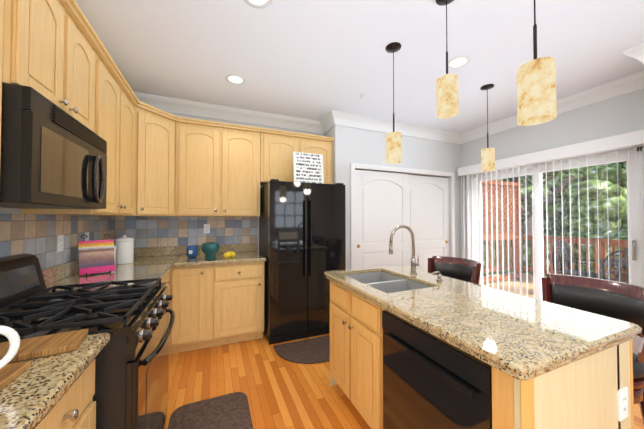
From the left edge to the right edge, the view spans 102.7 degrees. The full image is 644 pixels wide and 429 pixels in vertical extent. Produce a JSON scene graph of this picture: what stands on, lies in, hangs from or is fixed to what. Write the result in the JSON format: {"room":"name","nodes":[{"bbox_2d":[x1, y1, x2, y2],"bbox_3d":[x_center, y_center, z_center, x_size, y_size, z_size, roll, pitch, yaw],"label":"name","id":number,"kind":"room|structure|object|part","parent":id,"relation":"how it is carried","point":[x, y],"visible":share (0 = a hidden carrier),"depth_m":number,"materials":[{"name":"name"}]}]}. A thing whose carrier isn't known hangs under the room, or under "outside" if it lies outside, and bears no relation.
{"room":"kitchen","nodes":[
{"label":"kitchen","id":0,"kind":"room"},
{"bbox_2d":[0,207,84,215],"bbox_3d":[-1.150,-0.029,-0.031,0.120,2.740,6.390,0,-1,-23],"label":"wall","id":1,"kind":"structure","parent":0,"point":[2,210],"depth_m":1.40,"materials":[{"name":"grey paint"}]},
{"bbox_2d":[0,0,19,157],"bbox_3d":[-1.090,-0.547,0.427,0.335,1.050,0.932,0,-1,-23],"label":"upper cabinet","id":2,"kind":"object","parent":1,"relation":"attached to","point":[9,9],"depth_m":0.94,"materials":[{"name":"brown wood"}]},
{"bbox_2d":[41,257,78,284],"bbox_3d":[-1.639,0.399,1.317,0.020,0.099,3.228,0,-1,-23],"label":"backsplash","id":3,"kind":"structure","parent":1,"relation":"attached to","point":[69,267],"depth_m":1.80,"materials":[{"name":"beige stone"}]},
{"bbox_2d":[20,0,99,135],"bbox_3d":[-1.410,-0.763,1.198,0.335,0.590,0.725,0,-1,-23],"label":"upper cabinet","id":4,"kind":"object","parent":1,"relation":"attached to","point":[60,55],"depth_m":1.23,"materials":[{"name":"brown wood"}]},
{"bbox_2d":[0,83,106,208],"bbox_3d":[-1.367,-0.252,1.208,0.426,0.427,0.719,0,-1,-23],"label":"microwave","id":5,"kind":"object","parent":4,"relation":"attached to","point":[53,156],"visible":1,"depth_m":1.03,"materials":[{"name":"black metal"}]},
{"bbox_2d":[57,235,63,251],"bbox_3d":[-1.843,0.202,1.817,0.008,0.114,0.070,0,-1,-23],"label":"electrical outlet","id":6,"kind":"object","parent":1,"relation":"attached to","point":[60,242],"visible":1,"depth_m":1.81,"materials":[{"name":"white plastic"}]},
{"bbox_2d":[21,44,143,215],"bbox_3d":[-1.703,-0.520,1.967,0.390,1.050,0.920,0,-1,-23],"label":"upper cabinet","id":7,"kind":"object","parent":1,"relation":"attached to","point":[121,112],"depth_m":2.00,"materials":[{"name":"brown wood"}]},
{"bbox_2d":[85,232,88,240],"bbox_3d":[-2.002,0.209,2.195,0.008,0.114,0.070,0,-1,-23],"label":"electrical outlet","id":8,"kind":"object","parent":1,"relation":"attached to","point":[87,234],"visible":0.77,"depth_m":2.19,"materials":[{"name":"white plastic"}]},
{"bbox_2d":[157,112,327,251],"bbox_3d":[-1.096,0.029,3.390,2.620,2.740,0.120,0,-1,-23],"label":"wall","id":9,"kind":"structure","parent":0,"point":[179,115],"depth_m":3.42,"materials":[{"name":"grey paint"}]},
{"bbox_2d":[144,104,175,215],"bbox_3d":[-1.874,-0.508,2.671,0.618,1.050,0.618,0,-1,-23],"label":"upper cabinet","id":10,"kind":"object","parent":9,"relation":"attached to","point":[161,162],"depth_m":2.60,"materials":[{"name":"brown wood"}]},
{"bbox_2d":[134,245,255,256],"bbox_3d":[-1.564,0.429,3.109,1.540,0.099,0.020,0,-1,-23],"label":"backsplash","id":11,"kind":"structure","parent":9,"relation":"attached to","point":[161,250],"depth_m":3.04,"materials":[{"name":"beige stone"}]},
{"bbox_2d":[204,224,209,232],"bbox_3d":[-1.418,0.175,3.171,0.070,0.114,0.008,0,-1,-23],"label":"electrical outlet","id":12,"kind":"object","parent":9,"relation":"attached to","point":[206,228],"visible":1,"depth_m":3.17,"materials":[{"name":"white plastic"}]},
{"bbox_2d":[176,116,263,215],"bbox_3d":[-1.239,-0.502,3.060,0.960,1.050,0.390,0,-1,-23],"label":"upper cabinet","id":13,"kind":"object","parent":9,"relation":"attached to","point":[220,166],"depth_m":2.93,"materials":[{"name":"brown wood"}]},
{"bbox_2d":[133,91,328,133],"bbox_3d":[-1.052,-1.272,3.308,2.378,0.139,0.105,0,-1,-23],"label":"crown molding","id":14,"kind":"structure","parent":9,"relation":"attached to","point":[167,104],"depth_m":3.25,"materials":[{"name":"white"}]},
{"bbox_2d":[264,128,332,184],"bbox_3d":[-0.359,-0.705,3.462,0.966,0.630,0.335,0,-1,-23],"label":"upper cabinet","id":15,"kind":"object","parent":9,"relation":"attached to","point":[279,147],"depth_m":3.25,"materials":[{"name":"brown wood"}]},
{"bbox_2d":[75,0,643,132],"bbox_3d":[0.983,-1.427,1.308,5.070,0.100,7.170,0,-1,-23],"label":"ceiling","id":16,"kind":"structure","parent":0,"point":[318,60],"depth_m":2.13,"materials":[{"name":"white paint"}]},
{"bbox_2d":[225,74,244,84],"bbox_3d":[-0.866,-1.350,2.577,0.190,0.008,0.190,0,-1,-23],"label":"recessed light","id":17,"kind":"object","parent":16,"relation":"in","point":[235,79],"visible":1,"depth_m":2.57,"materials":[{"name":"white"}]},
{"bbox_2d":[244,0,271,7],"bbox_3d":[-0.407,-1.367,1.609,0.190,0.008,0.190,0,-1,-23],"label":"recessed light","id":18,"kind":"object","parent":16,"relation":"in","point":[259,3],"visible":1,"depth_m":1.66,"materials":[{"name":"white"}]},
{"bbox_2d":[386,42,401,163],"bbox_3d":[0.584,-0.893,2.091,0.130,0.939,0.124,0,-1,-23],"label":"pendant light","id":19,"kind":"object","parent":16,"relation":"hanging from","point":[393,147],"visible":0.98,"depth_m":2.05,"materials":[{"name":"beige glass"}]},
{"bbox_3d":[0.581,-0.536,2.084,0.124,0.225,0.124,0,-1,-23],"label":"lamp shade","id":20,"kind":"part","parent":19,"relation":"part of","materials":[{"name":"glass"}]},
{"bbox_2d":[436,0,458,118],"bbox_3d":[0.784,-0.996,1.613,0.130,0.749,0.124,0,-1,-23],"label":"pendant light","id":21,"kind":"object","parent":16,"relation":"hanging from","point":[447,100],"visible":1,"depth_m":1.56,"materials":[{"name":"beige glass"}]},
{"bbox_3d":[0.782,-0.734,1.608,0.124,0.225,0.124,0,-1,-23],"label":"lamp shade","id":22,"kind":"part","parent":21,"relation":"part of","materials":[{"name":"glass"}]},
{"bbox_2d":[448,55,469,68],"bbox_3d":[1.213,-1.355,2.297,0.190,0.008,0.190,0,-1,-23],"label":"recessed light","id":23,"kind":"object","parent":16,"relation":"in","point":[458,62],"visible":0.98,"depth_m":2.28,"materials":[{"name":"white"}]},
{"bbox_2d":[480,84,494,171],"bbox_3d":[1.752,-0.907,2.721,0.130,0.889,0.124,0,-1,-23],"label":"pendant light","id":24,"kind":"object","parent":16,"relation":"hanging from","point":[487,159],"visible":0.98,"depth_m":2.68,"materials":[{"name":"beige glass"}]},
{"bbox_3d":[1.749,-0.575,2.714,0.124,0.225,0.124,0,-1,-23],"label":"lamp shade","id":25,"kind":"part","parent":24,"relation":"part of","materials":[{"name":"glass"}]},
{"bbox_2d":[517,0,556,125],"bbox_3d":[0.882,-0.883,1.067,0.130,0.994,0.124,0,-1,-23],"label":"pendant light","id":26,"kind":"object","parent":16,"relation":"hanging from","point":[536,92],"visible":1,"depth_m":1.02,"materials":[{"name":"beige glass"}]},
{"bbox_3d":[0.879,-0.498,1.059,0.124,0.225,0.124,0,-1,-23],"label":"lamp shade","id":27,"kind":"part","parent":26,"relation":"part of","materials":[{"name":"glass"}]},
{"bbox_2d":[328,125,462,269],"bbox_3d":[1.235,0.038,3.920,2.330,2.740,0.140,0,-1,-23],"label":"wall","id":28,"kind":"structure","parent":0,"point":[349,144],"depth_m":3.74,"materials":[{"name":"grey paint"}]},
{"bbox_2d":[325,110,460,143],"bbox_3d":[1.225,-1.263,3.825,2.435,0.139,0.105,0,-1,-23],"label":"crown molding","id":29,"kind":"structure","parent":28,"relation":"attached to","point":[333,118],"depth_m":3.70,"materials":[{"name":"white"}]},
{"bbox_2d":[355,170,448,271],"bbox_3d":[1.271,0.391,3.919,1.816,2.010,0.078,0,-1,-23],"label":"closet doors","id":30,"kind":"structure","parent":28,"relation":"in","point":[386,203],"depth_m":3.84,"materials":[{"name":"white wood"}]},
{"bbox_2d":[350,163,454,268],"bbox_3d":[1.290,0.355,3.873,1.950,2.105,0.017,0,-1,-23],"label":"trim","id":31,"kind":"structure","parent":28,"relation":"attached to","point":[353,166],"depth_m":3.72,"materials":[{"name":"white wood"}]},
{"bbox_2d":[164,331,643,428],"bbox_3d":[0.983,1.413,1.259,5.070,0.100,7.170,0,-1,-23],"label":"floor","id":32,"kind":"structure","parent":0,"point":[272,385],"depth_m":2.06,"materials":[{"name":"brown wood"}]},
{"bbox_2d":[44,365,95,428],"bbox_3d":[-0.929,0.910,0.389,0.620,0.874,0.983,0,-1,-23],"label":"base cabinet","id":33,"kind":"object","parent":32,"relation":"on","point":[77,410],"depth_m":0.82,"materials":[{"name":"brown wood"}]},
{"bbox_2d":[0,332,109,428],"bbox_3d":[-0.914,0.453,0.402,0.653,0.041,0.982,0,-1,-23],"label":"countertop","id":34,"kind":"structure","parent":33,"relation":"on","point":[28,401],"depth_m":0.67,"materials":[{"name":"beige stone"}]},
{"bbox_2d":[0,329,87,390],"bbox_3d":[-0.933,0.423,0.501,0.517,0.022,0.778,0,-1,-23],"label":"board","id":35,"kind":"object","parent":34,"relation":"on","point":[45,345],"visible":0.96,"depth_m":0.81,"materials":[{"name":"brown wood"}]},
{"bbox_2d":[0,325,20,368],"bbox_3d":[-0.855,0.341,0.586,0.174,0.151,0.159,0,-1,-23],"label":"mug","id":36,"kind":"object","parent":35,"relation":"on","point":[11,335],"visible":1,"depth_m":0.67,"materials":[{"name":"ceramic"}]},
{"bbox_2d":[0,254,174,428],"bbox_3d":[-1.177,0.790,1.239,0.795,1.145,0.768,0,-1,-23],"label":"stove","id":37,"kind":"object","parent":32,"relation":"on","point":[131,372],"visible":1,"depth_m":1.14,"materials":[{"name":"black metal"}]},
{"bbox_2d":[161,265,179,353],"bbox_3d":[-1.555,0.938,1.980,0.693,0.874,0.889,0,-1,-23],"label":"base cabinet","id":38,"kind":"object","parent":32,"relation":"on","point":[172,281],"depth_m":2.50,"materials":[{"name":"brown wood"}]},
{"bbox_2d":[180,265,211,351],"bbox_3d":[-1.433,0.952,2.830,0.375,0.874,0.620,0,-1,-23],"label":"base cabinet","id":39,"kind":"object","parent":32,"relation":"on","point":[195,281],"depth_m":2.58,"materials":[{"name":"brown wood"}]},
{"bbox_2d":[46,253,179,291],"bbox_3d":[-1.690,0.485,2.258,0.653,0.041,1.490,0,-1,-23],"label":"countertop","id":40,"kind":"structure","parent":39,"relation":"on","point":[142,267],"depth_m":2.01,"materials":[{"name":"beige stone"}]},
{"bbox_2d":[78,234,114,275],"bbox_3d":[-1.758,0.308,2.019,0.225,0.303,0.225,0,-1,-23],"label":"cookbook stand","id":41,"kind":"object","parent":40,"relation":"on","point":[96,256],"visible":1,"depth_m":2.00,"materials":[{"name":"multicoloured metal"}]},
{"bbox_2d":[114,246,115,265],"bbox_3d":[-1.924,0.360,2.306,0.128,0.210,0.128,0,-1,-23],"label":"canister","id":42,"kind":"object","parent":40,"relation":"on","point":[115,254],"visible":0.06,"depth_m":2.33,"materials":[{"name":"white ceramic"}]},
{"bbox_2d":[114,235,133,263],"bbox_3d":[-1.905,0.333,2.482,0.154,0.270,0.154,0,-1,-23],"label":"canister","id":43,"kind":"object","parent":40,"relation":"on","point":[124,244],"visible":0.98,"depth_m":2.43,"materials":[{"name":"white ceramic"}]},
{"bbox_2d":[168,392,252,428],"bbox_3d":[-0.645,1.358,1.485,0.500,0.015,0.920,0,-1,-23],"label":"area rug","id":44,"kind":"object","parent":32,"relation":"on","point":[230,411],"visible":0.96,"depth_m":1.75,"materials":[{"name":"fabric"}]},
{"bbox_2d":[212,261,264,346],"bbox_3d":[-1.004,0.955,3.009,0.553,0.874,0.620,0,-1,-23],"label":"base cabinet","id":45,"kind":"object","parent":32,"relation":"on","point":[218,300],"depth_m":2.73,"materials":[{"name":"brown wood"}]},
{"bbox_2d":[172,253,265,268],"bbox_3d":[-1.141,0.497,2.941,0.887,0.041,0.653,0,-1,-23],"label":"countertop","id":46,"kind":"structure","parent":45,"relation":"on","point":[239,258],"depth_m":2.73,"materials":[{"name":"beige stone"}]},
{"bbox_2d":[186,246,197,257],"bbox_3d":[-1.436,0.412,2.849,0.112,0.125,0.115,0,-1,-23],"label":"cup","id":47,"kind":"object","parent":46,"relation":"on","point":[192,251],"visible":1,"depth_m":2.81,"materials":[{"name":"blue ceramic"}]},
{"bbox_2d":[201,242,219,259],"bbox_3d":[-1.173,0.384,2.712,0.184,0.175,0.184,0,-1,-23],"label":"planter","id":48,"kind":"object","parent":46,"relation":"on","point":[210,250],"visible":1,"depth_m":2.66,"materials":[{"name":"teal ceramic"}]},
{"bbox_2d":[223,251,234,257],"bbox_3d":[-1.030,0.445,2.866,0.130,0.054,0.158,0,-1,-23],"label":"lemons","id":49,"kind":"object","parent":46,"relation":"on","point":[228,254],"visible":1,"depth_m":2.82,"materials":[{"name":"yellow food"}]},
{"bbox_2d":[273,335,329,363],"bbox_3d":[-0.052,1.378,2.632,0.800,0.015,0.480,0,-1,-23],"label":"area rug","id":50,"kind":"object","parent":32,"relation":"on","point":[312,350],"visible":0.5,"depth_m":2.60,"materials":[{"name":"fabric"}]},
{"bbox_2d":[259,179,345,344],"bbox_3d":[-0.268,0.511,3.215,0.910,1.770,0.765,0,-1,-23],"label":"fridge","id":51,"kind":"object","parent":32,"relation":"on","point":[302,237],"visible":0.79,"depth_m":2.87,"materials":[{"name":"black metal"}]},
{"bbox_2d":[293,151,323,183],"bbox_3d":[-0.168,-0.542,3.071,0.372,0.377,0.107,0,-1,-23],"label":"sign","id":52,"kind":"object","parent":51,"relation":"on","point":[307,167],"visible":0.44,"depth_m":3.04,"materials":[{"name":"beige paper"}]},
{"bbox_2d":[428,256,480,284],"bbox_3d":[1.003,0.878,2.112,0.503,1.002,0.477,0,-1,-23],"label":"bar stool","id":53,"kind":"object","parent":32,"relation":"on","point":[466,270],"visible":0.17,"depth_m":2.23,"materials":[{"name":"brown wood"}]},
{"bbox_2d":[326,277,635,428],"bbox_3d":[0.642,0.930,1.549,0.759,0.875,1.428,0,-1,-23],"label":"kitchen island","id":54,"kind":"object","parent":32,"relation":"on","point":[412,347],"depth_m":1.03,"materials":[{"name":"brown wood"}]},
{"bbox_2d":[382,310,491,428],"bbox_3d":[0.692,0.941,1.227,0.598,0.843,0.592,0,-1,-23],"label":"dishwasher","id":55,"kind":"object","parent":54,"relation":"in","point":[429,382],"depth_m":1.09,"materials":[{"name":"black metal"}]},
{"bbox_2d":[324,265,641,380],"bbox_3d":[0.651,0.488,1.565,0.780,0.070,1.480,0,-1,-23],"label":"island countertop","id":56,"kind":"structure","parent":54,"relation":"on","point":[531,337],"depth_m":1.08,"materials":[{"name":"beige stone"}]},
{"bbox_2d":[348,273,415,288],"bbox_3d":[0.440,0.584,1.860,0.436,0.190,0.646,0,-1,-23],"label":"sink","id":57,"kind":"object","parent":56,"relation":"in","point":[381,280],"depth_m":2.01,"materials":[{"name":"grey metal"}]},
{"bbox_2d":[389,225,418,272],"bbox_3d":[0.623,0.269,1.953,0.256,0.381,0.081,0,-1,-23],"label":"faucet","id":58,"kind":"object","parent":56,"relation":"on","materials":[{"name":"silver metal"}]},
{"bbox_2d":[617,386,627,420],"bbox_3d":[1.175,0.739,1.005,0.070,0.114,0.008,0,-1,-23],"label":"outlet","id":59,"kind":"object","parent":54,"relation":"attached to","point":[622,391],"depth_m":1.00,"materials":[{"name":"white plastic"}]},
{"bbox_2d":[541,274,643,423],"bbox_3d":[1.357,0.865,1.326,0.516,1.002,0.484,0,-1,-23],"label":"bar stool","id":60,"kind":"object","parent":32,"relation":"on","point":[617,300],"visible":0.21,"depth_m":1.40,"materials":[{"name":"black leather"}]},
{"bbox_2d":[460,89,643,259],"bbox_3d":[3.494,0.000,1.694,0.120,2.740,5.990,0,-1,-23],"label":"wall","id":61,"kind":"structure","parent":0,"point":[621,114],"depth_m":3.05,"materials":[{"name":"grey paint"}]},
{"bbox_2d":[458,130,643,347],"bbox_3d":[2.690,0.293,3.292,0.124,2.140,2.073,0,-1,-23],"label":"vertical blinds","id":62,"kind":"object","parent":61,"relation":"attached to","point":[617,142],"visible":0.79,"depth_m":3.31,"materials":[{"name":"white plastic"}]},
{"bbox_2d":[461,75,643,142],"bbox_3d":[2.725,-1.273,3.260,0.105,0.139,2.090,0,-1,-23],"label":"crown molding","id":63,"kind":"structure","parent":61,"relation":"attached to","point":[587,97],"depth_m":2.88,"materials":[{"name":"white"}]},
{"bbox_2d":[466,146,643,258],"bbox_3d":[2.742,0.373,3.308,0.015,2.050,1.940,0,-1,-23],"label":"door frame","id":64,"kind":"structure","parent":61,"relation":"attached to","point":[469,200],"depth_m":4.15,"materials":[{"name":"white"}]},
{"bbox_2d":[473,147,643,354],"bbox_3d":[2.791,0.375,3.329,0.110,2.047,1.814,0,-1,-23],"label":"door","id":65,"kind":"structure","parent":61,"relation":"in","point":[636,202],"depth_m":2.94,"materials":[{"name":"white plastic"}]},
{"bbox_3d":[2.805,0.372,3.335,0.044,1.832,1.594,0,-1,-23],"label":"sliding door glass","id":66,"kind":"part","parent":65,"relation":"part of","materials":[{"name":"clear glass"}]},
{"bbox_2d":[622,43,643,82],"bbox_3d":[2.788,-1.291,2.206,0.567,0.139,0.115,0,-1,-23],"label":"crown molding","id":67,"kind":"structure","parent":61,"relation":"attached to","point":[636,52],"depth_m":2.12,"materials":[{"name":"white"}]},
{"label":"outside","id":68,"kind":"structure","parent":0,"visible":0},
{"bbox_3d":[27.091,4.726,16.603,56.975,0.200,70.000,0,-1,-23],"label":"ground","id":69,"kind":"structure","parent":68,"visible":0},
{"bbox_2d":[482,161,628,280],"bbox_3d":[14.152,-3.226,10.524,21.338,15.737,59.645,0,-1,-23],"label":"outdoor view","id":70,"kind":"object","parent":69,"relation":"on","point":[595,228],"depth_m":7.87,"materials":[{"name":"green plant"}]},
{"bbox_3d":[2.905,1.527,3.237,0.003,5.740,4.700,0,-1,-23],"label":"house siding","id":71,"kind":"object","parent":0,"visible":0},
{"bbox_2d":[483,272,534,298],"bbox_3d":[4.418,1.458,3.871,3.269,0.040,4.700,0,-1,-23],"label":"deck boards","id":72,"kind":"object","parent":71,"relation":"attached to","point":[530,293],"depth_m":5.39,"materials":[{"name":"beige wood"}]},
{"bbox_2d":[483,235,513,272],"bbox_3d":[3.505,0.980,6.045,3.150,0.990,0.090,0,-1,-23],"label":"deck railing","id":73,"kind":"object","parent":72,"relation":"on","point":[499,247],"depth_m":6.42,"materials":[{"name":"brown wood"}]},
{"bbox_2d":[482,181,521,282],"bbox_3d":[3.851,0.367,5.604,1.400,2.200,0.090,0,-1,-23],"label":"lattice screen","id":74,"kind":"object","parent":72,"relation":"on","point":[517,259],"depth_m":5.68,"materials":[{"name":"brown wood"}]},
{"bbox_2d":[521,235,627,282],"bbox_3d":[5.929,0.954,4.512,0.090,0.990,4.790,0,-1,-23],"label":"deck railing","id":75,"kind":"object","parent":72,"relation":"on","point":[622,244],"depth_m":5.45,"materials":[{"name":"brown wood"}]},
{"bbox_2d":[552,240,628,283],"bbox_3d":[4.786,0.940,3.617,2.016,1.004,1.987,0,-1,23],"label":"patio chairs","id":76,"kind":"object","parent":72,"relation":"on","point":[615,265],"depth_m":4.10,"materials":[{"name":"black metal"}]}
]}

